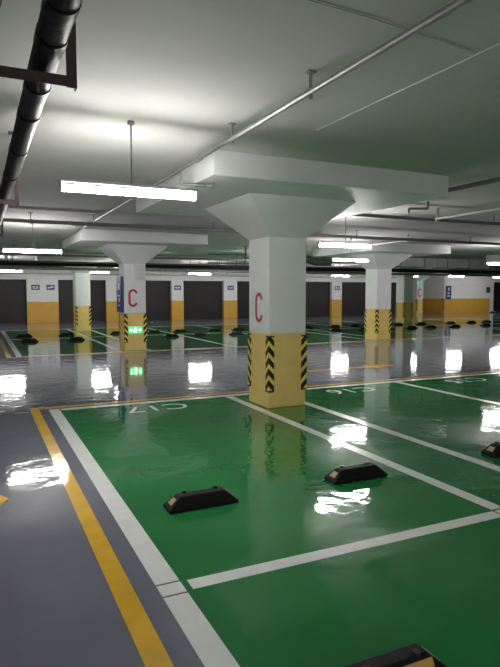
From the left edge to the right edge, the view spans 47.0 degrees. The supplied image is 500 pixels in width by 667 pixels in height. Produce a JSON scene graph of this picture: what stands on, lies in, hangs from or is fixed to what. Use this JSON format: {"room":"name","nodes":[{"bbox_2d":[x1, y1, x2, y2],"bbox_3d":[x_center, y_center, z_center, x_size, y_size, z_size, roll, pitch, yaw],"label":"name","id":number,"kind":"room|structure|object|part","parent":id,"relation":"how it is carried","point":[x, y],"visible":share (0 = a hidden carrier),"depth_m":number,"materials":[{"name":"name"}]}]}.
{"room":"parking garage","nodes":[
{"label":"parking garage","id":0,"kind":"room"},
{"bbox_2d":[0,269,395,322],"bbox_3d":[-4.910,-2.313,32.449,35.004,3.060,0.404,-2,5,-25],"label":"wall","id":1,"kind":"structure","parent":0,"point":[42,304],"depth_m":31.21,"materials":[{"name":"white paint"}]},
{"bbox_2d":[0,279,26,322],"bbox_3d":[-13.036,-1.609,28.734,3.500,2.200,0.070,-2,5,-25],"label":"door","id":2,"kind":"structure","parent":1,"relation":"in","point":[13,298],"depth_m":29.18,"materials":[{"name":"paint"}]},
{"bbox_2d":[31,285,39,289],"bbox_3d":[-10.947,-2.355,29.340,0.400,0.260,0.027,-2,5,-25],"label":"sign","id":3,"kind":"object","parent":1,"relation":"attached to","point":[33,287],"visible":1,"depth_m":29.33,"materials":[{"name":"blue plastic"}]},
{"bbox_2d":[46,285,54,289],"bbox_3d":[-10.287,-2.378,29.652,0.400,0.260,0.027,-2,5,-25],"label":"sign","id":4,"kind":"object","parent":1,"relation":"attached to","point":[48,287],"visible":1,"depth_m":29.64,"materials":[{"name":"blue plastic"}]},
{"bbox_2d":[58,280,105,321],"bbox_3d":[-8.956,-1.750,30.663,2.470,2.200,0.070,-2,5,-25],"label":"door","id":5,"kind":"structure","parent":1,"relation":"in","point":[65,287],"depth_m":30.77,"materials":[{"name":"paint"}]},
{"bbox_2d":[145,280,170,319],"bbox_3d":[-5.853,-1.858,32.131,2.900,2.200,0.070,-2,5,-25],"label":"door","id":6,"kind":"structure","parent":1,"relation":"in","point":[157,292],"depth_m":32.41,"materials":[{"name":"paint"}]},
{"bbox_2d":[174,285,180,289],"bbox_3d":[-4.098,-2.593,32.579,0.400,0.260,0.027,-2,5,-25],"label":"sign","id":7,"kind":"object","parent":1,"relation":"attached to","point":[176,287],"visible":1,"depth_m":32.56,"materials":[{"name":"blue plastic"}]},
{"bbox_2d":[183,281,221,318],"bbox_3d":[-2.781,-1.965,33.584,2.500,2.200,0.070,-2,5,-25],"label":"door","id":8,"kind":"structure","parent":1,"relation":"in","point":[202,299],"depth_m":33.55,"materials":[{"name":"paint"}]},
{"bbox_2d":[237,281,248,317],"bbox_3d":[0.382,-2.075,35.080,2.800,2.200,0.070,-2,5,-25],"label":"door","id":9,"kind":"structure","parent":1,"relation":"in","point":[242,286],"depth_m":34.66,"materials":[{"name":"paint"}]},
{"bbox_2d":[306,282,329,315],"bbox_3d":[3.725,-2.191,36.660,3.200,2.200,0.070,-2,5,-25],"label":"door","id":10,"kind":"structure","parent":1,"relation":"in","point":[317,293],"depth_m":36.92,"materials":[{"name":"paint"}]},
{"bbox_2d":[342,282,365,315],"bbox_3d":[7.091,-2.308,38.252,2.750,2.200,0.070,-2,5,-25],"label":"door","id":11,"kind":"structure","parent":1,"relation":"in","point":[353,293],"depth_m":38.10,"materials":[{"name":"paint"}]},
{"bbox_2d":[391,282,395,314],"bbox_3d":[9.643,-2.396,39.459,1.300,2.200,0.070,-2,5,-25],"label":"door","id":12,"kind":"structure","parent":1,"relation":"in","point":[393,285],"depth_m":39.53,"materials":[{"name":"paint"}]},
{"bbox_2d":[0,312,499,666],"bbox_3d":[9.148,0.176,20.453,50.000,0.153,45.000,-2,5,-25],"label":"floor","id":13,"kind":"structure","parent":0,"point":[306,569],"depth_m":4.39,"materials":[{"name":"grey paint"}]},
{"bbox_2d":[16,333,32,336],"bbox_3d":[-7.936,0.061,20.201,0.544,0.114,0.170,-2,5,-25],"label":"wheel stop","id":14,"kind":"object","parent":13,"relation":"on","point":[27,334],"visible":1,"depth_m":20.14,"materials":[{"name":"black rubber"}]},
{"bbox_2d":[20,338,38,341],"bbox_3d":[-6.993,0.206,18.219,0.544,0.114,0.170,-2,5,-25],"label":"wheel stop","id":15,"kind":"object","parent":13,"relation":"on","point":[24,339],"visible":1,"depth_m":18.17,"materials":[{"name":"black rubber"}]},
{"bbox_2d":[58,332,73,335],"bbox_3d":[-6.644,0.016,20.812,0.544,0.114,0.170,-2,5,-25],"label":"wheel stop","id":16,"kind":"object","parent":13,"relation":"on","point":[62,333],"visible":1,"depth_m":20.75,"materials":[{"name":"black rubber"}]},
{"bbox_2d":[35,253,115,330],"bbox_3d":[-6.813,-1.639,23.273,3.200,3.060,3.200,-2,5,-25],"label":"column","id":17,"kind":"structure","parent":13,"relation":"on","point":[81,278],"depth_m":22.97,"materials":[{"name":"white paint"}]},
{"bbox_3d":[-6.813,-3.035,23.171,3.200,0.260,3.200,-2,5,-25],"label":"drop panel","id":18,"kind":"part","parent":17,"relation":"part of","materials":[{"name":"white paint"}]},
{"bbox_2d":[67,336,84,340],"bbox_3d":[-5.701,0.161,18.830,0.544,0.114,0.170,-2,5,-25],"label":"wheel stop","id":19,"kind":"object","parent":13,"relation":"on","point":[79,337],"visible":1,"depth_m":18.76,"materials":[{"name":"black rubber"}]},
{"bbox_2d":[62,229,207,350],"bbox_3d":[-3.214,-1.083,15.704,3.200,3.060,3.200,-2,5,-25],"label":"column","id":20,"kind":"structure","parent":13,"relation":"on","point":[127,249],"depth_m":15.22,"materials":[{"name":"white paint"}]},
{"bbox_2d":[116,276,122,311],"bbox_3d":[-3.528,-1.062,15.556,0.051,0.960,0.540,-2,5,-25],"label":"wall sign","id":21,"kind":"object","parent":20,"relation":"attached to","point":[119,280],"visible":1,"depth_m":15.42,"materials":[{"name":"blue plastic"}]},
{"bbox_2d":[128,326,141,333],"bbox_3d":[-3.086,-0.094,15.482,0.380,0.190,0.039,-2,5,-25],"label":"exit light","id":22,"kind":"object","parent":20,"relation":"attached to","point":[136,329],"visible":1,"depth_m":15.46,"materials":[{"name":"green plastic"}]},
{"bbox_3d":[-3.080,-0.093,15.470,0.360,0.170,0.005,-2,5,-25],"label":"lit panel","id":23,"kind":"part","parent":22,"relation":"part of","materials":[{"name":"green plastic"}]},
{"bbox_3d":[-3.214,-2.479,15.601,3.200,0.260,3.200,-2,5,-25],"label":"drop panel","id":24,"kind":"part","parent":20,"relation":"part of","materials":[{"name":"white paint"}]},
{"bbox_2d":[134,264,145,278],"bbox_3d":[-2.945,-1.650,15.373,0.280,0.400,0.149,-2,5,-25],"label":"junction box","id":25,"kind":"object","parent":20,"relation":"attached to","point":[139,269],"visible":1,"depth_m":15.31,"materials":[{"name":"white paint"}]},
{"bbox_2d":[147,330,160,332],"bbox_3d":[-3.716,-0.086,22.197,0.544,0.114,0.170,-2,5,-25],"label":"wheel stop","id":26,"kind":"object","parent":13,"relation":"on","point":[149,331],"visible":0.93,"depth_m":22.13,"materials":[{"name":"black rubber"}]},
{"bbox_2d":[163,333,178,336],"bbox_3d":[-2.773,0.060,20.214,0.544,0.114,0.170,-2,5,-25],"label":"wheel stop","id":27,"kind":"object","parent":13,"relation":"on","point":[174,334],"visible":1,"depth_m":20.15,"materials":[{"name":"black rubber"}]},
{"bbox_2d":[173,329,186,331],"bbox_3d":[-2.758,-0.119,22.650,0.544,0.114,0.170,-2,5,-25],"label":"wheel stop","id":28,"kind":"object","parent":13,"relation":"on","point":[175,330],"visible":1,"depth_m":22.59,"materials":[{"name":"black rubber"}]},
{"bbox_2d":[192,332,206,335],"bbox_3d":[-1.816,0.026,20.667,0.544,0.114,0.170,-2,5,-25],"label":"wheel stop","id":29,"kind":"object","parent":13,"relation":"on","point":[202,333],"visible":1,"depth_m":20.60,"materials":[{"name":"black rubber"}]},
{"bbox_2d":[163,485,238,513],"bbox_3d":[-0.366,1.227,4.316,0.544,0.114,0.170,-2,5,-25],"label":"wheel stop","id":30,"kind":"object","parent":13,"relation":"on","point":[215,496],"visible":1,"depth_m":4.26,"materials":[{"name":"black rubber"}]},
{"bbox_2d":[207,328,220,330],"bbox_3d":[-1.448,-0.165,23.269,0.544,0.114,0.170,-2,5,-25],"label":"wheel stop","id":31,"kind":"object","parent":13,"relation":"on","point":[210,329],"visible":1,"depth_m":23.21,"materials":[{"name":"black rubber"}]},
{"bbox_2d":[229,331,242,334],"bbox_3d":[-0.505,-0.019,21.287,0.544,0.114,0.170,-2,5,-25],"label":"wheel stop","id":32,"kind":"object","parent":13,"relation":"on","point":[232,332],"visible":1,"depth_m":21.22,"materials":[{"name":"black rubber"}]},
{"bbox_2d":[220,258,310,264],"bbox_3d":[0.695,-1.900,26.824,3.200,3.060,3.200,-2,5,-25],"label":"column","id":33,"kind":"structure","parent":13,"relation":"on","point":[237,258],"depth_m":25.88,"materials":[{"name":"white paint"}]},
{"bbox_2d":[136,150,447,407],"bbox_3d":[0.383,-0.528,8.150,3.200,3.060,3.200,-2,5,-25],"label":"column","id":34,"kind":"structure","parent":13,"relation":"on","point":[276,203],"depth_m":7.71,"materials":[{"name":"white paint"}]},
{"bbox_3d":[0.383,-1.925,8.047,3.200,0.260,3.200,-2,5,-25],"label":"drop panel","id":35,"kind":"part","parent":34,"relation":"part of","materials":[{"name":"white paint"}]},
{"bbox_2d":[329,328,342,330],"bbox_3d":[3.461,-0.157,23.163,0.544,0.114,0.170,-2,5,-25],"label":"wheel stop","id":36,"kind":"object","parent":13,"relation":"on","point":[332,329],"visible":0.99,"depth_m":23.11,"materials":[{"name":"black rubber"}]},
{"bbox_2d":[324,461,386,484],"bbox_3d":[0.910,1.182,4.936,0.544,0.114,0.170,-2,5,-25],"label":"wheel stop","id":37,"kind":"object","parent":13,"relation":"on","point":[365,471],"visible":1,"depth_m":4.87,"materials":[{"name":"black rubber"}]},
{"bbox_2d":[313,242,450,339],"bbox_3d":[4.294,-1.344,19.255,3.200,3.060,3.200,-2,5,-25],"label":"column","id":38,"kind":"structure","parent":13,"relation":"on","point":[383,258],"depth_m":18.91,"materials":[{"name":"white paint"}]},
{"bbox_3d":[4.294,-2.740,19.152,3.200,0.260,3.200,-2,5,-25],"label":"drop panel","id":39,"kind":"part","parent":38,"relation":"part of","materials":[{"name":"white paint"}]},
{"bbox_2d":[344,643,446,666],"bbox_3d":[0.561,1.371,2.354,0.544,0.114,0.170,-2,5,-25],"label":"wheel stop","id":40,"kind":"object","parent":13,"relation":"on","point":[411,655],"visible":1,"depth_m":2.36,"materials":[{"name":"black rubber"}]},
{"bbox_2d":[362,267,431,321],"bbox_3d":[8.149,-2.159,30.349,3.200,3.060,3.200,-2,5,-25],"label":"column","id":41,"kind":"structure","parent":13,"relation":"on","point":[404,283],"depth_m":30.12,"materials":[{"name":"white paint"}]},
{"bbox_2d":[412,275,429,313],"bbox_3d":[12.050,-2.975,41.466,3.200,3.060,3.200,-2,5,-25],"label":"column","id":42,"kind":"structure","parent":13,"relation":"on","point":[417,301],"depth_m":41.20,"materials":[{"name":"white paint"}]},
{"bbox_2d":[424,325,436,327],"bbox_3d":[7.934,-0.312,25.278,0.544,0.114,0.170,-2,5,-25],"label":"wheel stop","id":43,"kind":"object","parent":13,"relation":"on","point":[427,326],"visible":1,"depth_m":25.22,"materials":[{"name":"black rubber"}]},
{"bbox_2d":[481,441,499,457],"bbox_3d":[2.559,1.124,5.716,0.544,0.114,0.170,-2,5,-25],"label":"wheel stop","id":44,"kind":"object","parent":13,"relation":"on","point":[493,450],"visible":1,"depth_m":5.61,"materials":[{"name":"black rubber"}]},
{"bbox_2d":[486,254,499,261],"bbox_3d":[11.749,-1.603,22.780,3.200,3.060,3.200,-2,5,-25],"label":"column","id":45,"kind":"structure","parent":13,"relation":"on","point":[488,257],"depth_m":23.12,"materials":[{"name":"white paint"}]},
{"bbox_2d":[0,0,499,267],"bbox_3d":[9.148,-3.049,20.216,50.000,0.200,45.000,-2,5,-25],"label":"ceiling","id":46,"kind":"structure","parent":0,"point":[183,71],"depth_m":4.53,"materials":[{"name":"paint"}]},
{"bbox_2d":[0,220,3,236],"bbox_3d":[-4.057,-1.740,8.264,1.000,0.660,0.100,-2,5,-25],"label":"bracket","id":47,"kind":"object","parent":46,"relation":"attached to","point":[1,225],"visible":0.46,"depth_m":8.45,"materials":[{"name":"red metal"}]},
{"bbox_2d":[0,131,18,205],"bbox_3d":[-2.579,-1.512,5.155,1.000,0.660,0.100,-2,5,-25],"label":"bracket","id":48,"kind":"object","parent":46,"relation":"attached to","point":[16,188],"visible":0.52,"depth_m":5.34,"materials":[{"name":"red metal"}]},
{"bbox_2d":[0,269,21,271],"bbox_3d":[-10.318,-2.939,24.409,1.204,0.634,0.082,-2,5,-25],"label":"lamp","id":49,"kind":"object","parent":46,"relation":"hanging from","point":[1,270],"visible":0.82,"depth_m":24.44,"materials":[{"name":"white plastic"}]},
{"bbox_2d":[0,270,21,271],"bbox_3d":[-10.320,-2.652,24.436,1.160,0.054,0.060,-2,5,-25],"label":"diffuser","id":50,"kind":"object","parent":49,"relation":"attached to","point":[0,270],"depth_m":24.47,"materials":[{"name":"white plastic"}]},
{"bbox_2d":[2,223,61,253],"bbox_3d":[-4.670,-2.053,12.345,1.204,0.634,0.082,-2,5,-25],"label":"lamp","id":51,"kind":"object","parent":46,"relation":"hanging from","point":[7,249],"visible":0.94,"depth_m":12.33,"materials":[{"name":"white plastic"}]},
{"bbox_2d":[3,249,60,252],"bbox_3d":[-4.673,-1.766,12.372,1.160,0.054,0.060,-2,5,-25],"label":"diffuser","id":52,"kind":"object","parent":51,"relation":"attached to","point":[4,250],"depth_m":12.37,"materials":[{"name":"white plastic"}]},
{"bbox_2d":[0,21,76,91],"bbox_3d":[-1.113,-1.286,2.073,1.000,0.660,0.100,-2,5,-25],"label":"bracket","id":53,"kind":"object","parent":46,"relation":"attached to","point":[69,80],"visible":0.74,"depth_m":2.25,"materials":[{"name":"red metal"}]},
{"bbox_2d":[0,0,81,224],"bbox_3d":[-2.340,-1.556,5.461,0.112,0.616,20.054,-2,5,-25],"label":"pipe","id":54,"kind":"object","parent":53,"relation":"on","point":[56,20],"visible":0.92,"depth_m":2.28,"materials":[{"name":"metal"}]},
{"bbox_2d":[0,239,248,258],"bbox_3d":[-4.378,-2.541,17.263,15.000,0.381,0.084,-2,5,-25],"label":"pipe","id":55,"kind":"object","parent":46,"relation":"hanging from","point":[17,239],"visible":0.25,"depth_m":18.14,"materials":[{"name":"metal"}]},
{"bbox_2d":[58,120,197,200],"bbox_3d":[-1.031,-1.512,4.982,1.204,0.634,0.082,-2,5,-25],"label":"lamp","id":56,"kind":"object","parent":46,"relation":"hanging from","point":[62,187],"visible":1,"depth_m":4.96,"materials":[{"name":"white plastic"}]},
{"bbox_2d":[62,184,194,199],"bbox_3d":[-1.034,-1.225,5.009,1.160,0.054,0.060,-2,5,-25],"label":"diffuser","id":57,"kind":"object","parent":56,"relation":"attached to","point":[65,187],"depth_m":4.99,"materials":[{"name":"white plastic"}]},
{"bbox_3d":[-1.026,-1.556,4.969,0.013,0.525,0.014,-2,5,-25],"label":"hanging rod","id":58,"kind":"part","parent":56,"relation":"part of","materials":[{"name":"silver metal"}]},
{"bbox_2d":[0,258,354,271],"bbox_3d":[-1.081,-3.244,27.790,30.000,0.520,0.164,-2,5,-25],"label":"pipe","id":59,"kind":"object","parent":46,"relation":"hanging from","point":[5,258],"visible":0.17,"depth_m":26.51,"materials":[{"name":"grey metal"}]},
{"bbox_2d":[0,270,396,277],"bbox_3d":[-3.172,-3.522,32.191,30.000,0.609,0.204,-2,5,-25],"label":"pipe","id":60,"kind":"object","parent":46,"relation":"hanging from","point":[23,271],"visible":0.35,"depth_m":31.52,"materials":[{"name":"black metal"}]},
{"bbox_2d":[188,262,210,274],"bbox_3d":[-2.495,-3.235,28.440,1.204,0.634,0.082,-2,5,-25],"label":"lamp","id":61,"kind":"object","parent":46,"relation":"hanging from","point":[199,262],"visible":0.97,"depth_m":28.43,"materials":[{"name":"white plastic"}]},
{"bbox_2d":[208,246,248,263],"bbox_3d":[0.180,-2.546,18.764,3.320,0.590,0.040,-2,5,-25],"label":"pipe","id":62,"kind":"object","parent":46,"relation":"hanging from","point":[245,255],"visible":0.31,"depth_m":18.36,"materials":[{"name":"grey metal"}]},
{"bbox_2d":[0,246,499,273],"bbox_3d":[5.716,-2.995,25.136,40.000,0.628,0.140,-2,5,-25],"label":"pipe","id":63,"kind":"object","parent":46,"relation":"hanging from","point":[12,263],"visible":0.73,"depth_m":21.55,"materials":[{"name":"black metal"}]},
{"bbox_2d":[0,255,499,276],"bbox_3d":[2.620,-2.912,24.669,34.000,0.725,0.134,-2,5,-25],"label":"pipe","id":64,"kind":"object","parent":46,"relation":"hanging from","point":[11,267],"visible":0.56,"depth_m":22.47,"materials":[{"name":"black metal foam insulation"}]},
{"bbox_2d":[0,252,499,271],"bbox_3d":[4.170,-3.132,26.055,38.000,0.490,0.464,-2,5,-25],"label":"cable tray","id":65,"kind":"object","parent":46,"relation":"hanging from","point":[7,260],"visible":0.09,"depth_m":22.87,"materials":[{"name":"black metal"}]},
{"bbox_3d":[4.264,-2.923,25.872,38.000,0.100,0.024,-2,5,-25],"label":"rail","id":66,"kind":"part","parent":65,"relation":"part of","materials":[{"name":"grey metal"}]},
{"bbox_2d":[0,244,499,266],"bbox_3d":[5.284,-3.022,23.708,38.000,0.366,0.094,-2,5,-25],"label":"pipe","id":67,"kind":"object","parent":46,"relation":"hanging from","point":[14,253],"visible":0.43,"depth_m":19.63,"materials":[{"name":"grey metal"}]},
{"bbox_2d":[3,212,499,244],"bbox_3d":[3.196,-2.399,14.127,30.000,0.205,0.090,-2,5,-25],"label":"pipe","id":68,"kind":"object","parent":46,"relation":"hanging from","point":[30,221],"visible":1,"depth_m":12.03,"materials":[{"name":"grey metal"}]},
{"bbox_2d":[61,0,472,240],"bbox_3d":[-0.881,-1.857,6.547,0.058,0.175,18.800,-2,5,-25],"label":"pipe","id":69,"kind":"object","parent":46,"relation":"hanging from","point":[455,5],"visible":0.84,"depth_m":3.71,"materials":[{"name":"metal"}]},
{"bbox_2d":[179,170,213,187],"bbox_3d":[-0.587,-1.689,6.305,0.401,0.170,0.052,-1,4,-17],"label":"branch","id":70,"kind":"object","parent":69,"relation":"attached to","point":[181,174],"visible":1,"depth_m":6.28,"materials":[{"name":"metal"}]},
{"bbox_2d":[306,255,331,265],"bbox_3d":[2.244,-2.660,20.181,1.330,0.570,0.260,-2,5,-25],"label":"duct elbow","id":71,"kind":"object","parent":46,"relation":"hanging from","point":[310,260],"visible":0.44,"depth_m":20.15,"materials":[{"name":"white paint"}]},
{"bbox_2d":[317,217,371,248],"bbox_3d":[1.798,-1.942,10.845,1.204,0.634,0.082,-2,5,-25],"label":"lamp","id":72,"kind":"object","parent":46,"relation":"hanging from","point":[323,243],"visible":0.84,"depth_m":10.83,"materials":[{"name":"white plastic"}]},
{"bbox_2d":[320,243,370,247],"bbox_3d":[1.795,-1.656,10.873,1.160,0.054,0.060,-2,5,-25],"label":"diffuser","id":73,"kind":"object","parent":72,"relation":"attached to","point":[350,245],"depth_m":10.87,"materials":[{"name":"white plastic"}]},
{"bbox_2d":[332,238,368,261],"bbox_3d":[2.790,-2.316,15.928,1.204,0.634,0.082,-2,5,-25],"label":"lamp","id":74,"kind":"object","parent":46,"relation":"hanging from","point":[333,259],"visible":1,"depth_m":15.93,"materials":[{"name":"white plastic"}]},
{"bbox_2d":[333,259,367,261],"bbox_3d":[2.787,-2.029,15.955,1.160,0.054,0.060,-2,5,-25],"label":"diffuser","id":75,"kind":"object","parent":74,"relation":"attached to","point":[357,260],"depth_m":15.95,"materials":[{"name":"white plastic"}]},
{"bbox_2d":[367,233,408,244],"bbox_3d":[3.573,-2.488,15.476,0.064,0.225,2.040,-2,5,-25],"label":"pipe","id":76,"kind":"object","parent":46,"relation":"hanging from","point":[407,234],"visible":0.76,"depth_m":15.02,"materials":[{"name":"white metal"}]},
{"bbox_2d":[309,0,470,51],"bbox_3d":[0.735,-1.690,3.134,1.415,0.004,0.027,-2,5,-30],"label":"cable","id":77,"kind":"object","parent":46,"relation":"attached to","point":[309,0],"visible":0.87,"depth_m":3.11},
{"bbox_2d":[317,43,499,130],"bbox_3d":[1.240,-1.742,3.874,0.012,0.012,2.950,-2,5,-25],"label":"conduit","id":78,"kind":"object","parent":46,"relation":"attached to","point":[487,49],"visible":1,"depth_m":4.01,"materials":[{"name":"grey metal"}]},
{"bbox_2d":[407,201,428,213],"bbox_3d":[2.747,-2.056,9.389,0.351,0.195,0.050,0,4,0],"label":"pipe","id":79,"kind":"object","parent":46,"relation":"hanging from","point":[427,207],"visible":1,"depth_m":9.38,"materials":[{"name":"metal"}]},
{"bbox_2d":[353,213,499,224],"bbox_3d":[5.441,-2.191,11.292,8.382,0.204,0.081,-2,5,-24],"label":"pipe","id":80,"kind":"object","parent":46,"relation":"hanging from","point":[363,214],"visible":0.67,"depth_m":10.24,"materials":[{"name":"black metal"}]},
{"bbox_2d":[395,255,490,269],"bbox_3d":[7.386,-2.950,23.714,6.040,0.510,0.860,-2,5,-25],"label":"air duct","id":81,"kind":"object","parent":46,"relation":"hanging from","point":[434,263],"visible":0.59,"depth_m":23.61,"materials":[{"name":"metal"}]},
{"bbox_2d":[435,207,499,221],"bbox_3d":[4.362,-1.938,7.998,0.064,0.225,4.932,-2,5,-25],"label":"pipe","id":82,"kind":"object","parent":46,"relation":"hanging from","point":[437,217],"visible":1,"depth_m":9.69,"materials":[{"name":"grey metal"}]},
{"bbox_2d":[437,267,499,274],"bbox_3d":[15.445,-3.595,33.047,11.620,0.590,1.060,-2,5,-25],"label":"air duct","id":83,"kind":"object","parent":46,"relation":"hanging from","point":[491,268],"visible":0.1,"depth_m":30.68,"materials":[{"name":"metal"}]},
{"bbox_2d":[448,177,499,191],"bbox_3d":[3.324,-1.883,6.547,0.076,0.123,6.200,-2,5,-25],"label":"pipe","id":84,"kind":"object","parent":46,"relation":"attached to","point":[497,179],"visible":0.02,"depth_m":7.41,"materials":[{"name":"black metal"}]},
{"bbox_2d":[485,261,499,264],"bbox_3d":[7.843,-2.467,17.986,1.204,0.634,0.082,-2,5,-25],"label":"lamp","id":85,"kind":"object","parent":46,"relation":"hanging from","point":[486,262],"visible":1,"depth_m":17.83,"materials":[{"name":"white plastic"}]},
{"bbox_2d":[423,276,499,312],"bbox_3d":[18.580,-3.291,45.766,11.104,3.060,3.004,-2,5,-25],"label":"wall","id":86,"kind":"structure","parent":0,"point":[468,293],"depth_m":43.09,"materials":[{"name":"white paint"}]},
{"bbox_2d":[445,286,450,298],"bbox_3d":[14.560,-2.998,42.194,0.520,1.000,0.032,-2,5,-25],"label":"wall sign","id":87,"kind":"object","parent":86,"relation":"attached to","point":[448,288],"visible":1,"depth_m":42.18,"materials":[{"name":"blue plastic"}]},
{"bbox_2d":[493,282,499,311],"bbox_3d":[21.408,-2.903,45.671,6.100,2.300,0.050,-2,5,-25],"label":"door","id":88,"kind":"structure","parent":86,"relation":"in","point":[496,301],"depth_m":44.56,"materials":[{"name":"paint"}]}
]}

